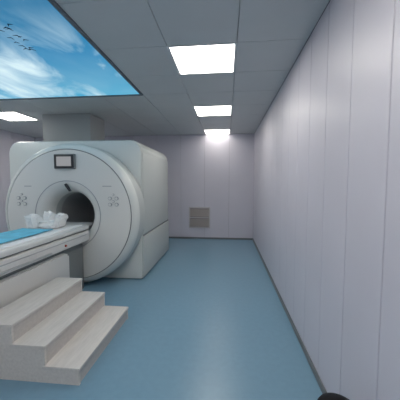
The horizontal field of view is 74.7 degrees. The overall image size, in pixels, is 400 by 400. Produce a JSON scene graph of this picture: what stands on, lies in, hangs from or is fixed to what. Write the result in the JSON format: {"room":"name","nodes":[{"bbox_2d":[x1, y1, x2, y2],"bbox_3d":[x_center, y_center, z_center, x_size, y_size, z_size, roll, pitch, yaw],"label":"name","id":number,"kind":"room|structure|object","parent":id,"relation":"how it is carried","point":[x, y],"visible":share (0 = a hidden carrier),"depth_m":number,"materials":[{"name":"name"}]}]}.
{"room":"radiology room","nodes":[
{"label":"radiology room","id":0,"kind":"room"},
{"bbox_2d":[0,129,34,232],"bbox_3d":[-4.780,-0.128,2.937,0.100,2.690,8.290,0,4,6],"label":"wall","id":1,"kind":"structure","parent":0,"point":[7,139],"depth_m":5.95,"materials":[{"name":"grey paint"}]},
{"bbox_2d":[35,134,253,237],"bbox_3d":[-1.503,-0.376,6.714,5.662,2.690,0.100,0,4,6],"label":"wall","id":2,"kind":"structure","parent":0,"point":[216,172],"depth_m":6.49,"materials":[{"name":"grey paint"}]},
{"bbox_2d":[189,207,209,227],"bbox_3d":[-0.013,0.441,6.553,0.530,0.520,0.028,0,4,6],"label":"air vent","id":3,"kind":"object","parent":2,"relation":"in","point":[199,217],"visible":1,"depth_m":6.55,"materials":[{"name":"grey metal"}]},
{"bbox_2d":[169,236,252,239],"bbox_3d":[-1.502,0.947,6.745,5.648,0.045,0.012,0,4,6],"label":"baseboard","id":4,"kind":"structure","parent":2,"relation":"attached to","point":[169,236],"depth_m":6.56,"materials":[{"name":"grey"}]},
{"bbox_2d":[0,238,321,399],"bbox_3d":[-1.913,1.273,2.739,5.862,0.080,8.290,0,4,6],"label":"floor","id":5,"kind":"structure","parent":0,"point":[208,321],"depth_m":2.35,"materials":[{"name":"blue plastic"}]},
{"bbox_2d":[0,222,92,308],"bbox_3d":[-1.882,0.818,2.560,0.677,0.852,2.560,0,4,6],"label":"table","id":6,"kind":"object","parent":5,"relation":"on","point":[25,267],"visible":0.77,"depth_m":2.62,"materials":[{"name":"white plastic"}]},
{"bbox_2d":[0,225,81,249],"bbox_3d":[-1.905,0.395,2.374,0.540,0.016,2.120,0,4,6],"label":"pad","id":7,"kind":"object","parent":6,"relation":"on","point":[5,245],"visible":0.44,"depth_m":2.70,"materials":[{"name":"white plastic"}]},
{"bbox_2d":[0,228,52,243],"bbox_3d":[-1.963,0.388,2.198,0.380,0.014,1.680,0,4,6],"label":"sheet","id":8,"kind":"object","parent":7,"relation":"on","point":[16,234],"visible":1,"depth_m":2.73,"materials":[{"name":"blue fabric"}]},
{"bbox_2d":[24,211,67,228],"bbox_3d":[-1.865,0.234,3.258,0.461,0.181,0.361,0,4,6],"label":"coil","id":9,"kind":"object","parent":7,"relation":"on","point":[50,220],"visible":1,"depth_m":3.15,"materials":[{"name":"white plastic"}]},
{"bbox_2d":[0,277,127,384],"bbox_3d":[-1.178,1.056,2.303,0.780,0.410,0.920,0,4,6],"label":"step stool","id":10,"kind":"object","parent":5,"relation":"on","point":[57,331],"visible":1,"depth_m":2.05,"materials":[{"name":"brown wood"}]},
{"bbox_2d":[5,140,168,282],"bbox_3d":[-1.752,0.105,4.506,2.095,2.020,2.078,0,4,6],"label":"scanner","id":11,"kind":"object","parent":5,"relation":"on","point":[120,187],"visible":0.76,"depth_m":3.55,"materials":[{"name":"grey plastic"}]},
{"bbox_2d":[317,393,348,399],"bbox_3d":[0.681,1.159,1.297,0.198,0.336,0.198,0,4,6],"label":"waste bin","id":12,"kind":"object","parent":5,"relation":"on","point":[326,396],"visible":1,"depth_m":1.33,"materials":[{"name":"black plastic"}]},
{"bbox_2d":[0,0,329,137],"bbox_3d":[-1.913,-1.401,2.564,5.662,0.100,8.090,0,4,6],"label":"ceiling","id":13,"kind":"structure","parent":0,"point":[135,35],"depth_m":2.53,"materials":[{"name":"grey"}]},
{"bbox_2d":[0,112,37,120],"bbox_3d":[-3.359,-1.503,4.682,0.600,0.033,0.600,0,4,6],"label":"ceiling light panel","id":14,"kind":"object","parent":13,"relation":"in","point":[10,116],"depth_m":4.76,"materials":[{"name":"white plastic"}]},
{"bbox_2d":[0,0,142,100],"bbox_3d":[-2.107,-1.332,2.150,2.400,0.041,3.000,0,4,6],"label":"mural","id":15,"kind":"object","parent":13,"relation":"in","point":[45,54],"depth_m":2.51},
{"bbox_2d":[42,113,104,140],"bbox_3d":[-2.272,-1.211,4.768,0.950,0.562,0.610,0,4,6],"label":"duct","id":16,"kind":"object","parent":13,"relation":"attached to","point":[56,127],"depth_m":4.51,"materials":[{"name":"grey metal"}]},
{"bbox_2d":[167,42,236,74],"bbox_3d":[0.043,-1.362,2.535,0.600,0.033,0.600,0,4,6],"label":"ceiling light panel","id":17,"kind":"object","parent":13,"relation":"in","point":[213,58],"depth_m":2.49,"materials":[{"name":"white plastic"}]},
{"bbox_2d":[193,105,231,115],"bbox_3d":[0.223,-1.479,4.322,0.600,0.033,0.600,0,4,6],"label":"ceiling light panel","id":18,"kind":"object","parent":13,"relation":"in","point":[222,110],"depth_m":4.30,"materials":[{"name":"white plastic"}]},
{"bbox_2d":[204,129,229,134],"bbox_3d":[0.402,-1.596,6.099,0.600,0.033,0.580,0,4,6],"label":"ceiling light panel","id":19,"kind":"object","parent":13,"relation":"in","point":[215,131],"depth_m":6.06,"materials":[{"name":"white plastic"}]},
{"bbox_2d":[253,0,399,399],"bbox_3d":[0.953,-0.090,2.361,0.100,2.690,8.290,0,4,6],"label":"wall","id":20,"kind":"structure","parent":0,"point":[326,206],"depth_m":1.52,"materials":[{"name":"grey paint"}]},
{"bbox_2d":[252,239,326,393],"bbox_3d":[0.896,1.227,2.447,0.014,0.050,8.078,0,4,6],"label":"baseboard","id":21,"kind":"structure","parent":20,"relation":"attached to","point":[323,390],"depth_m":2.34,"materials":[{"name":"grey"}]}
]}

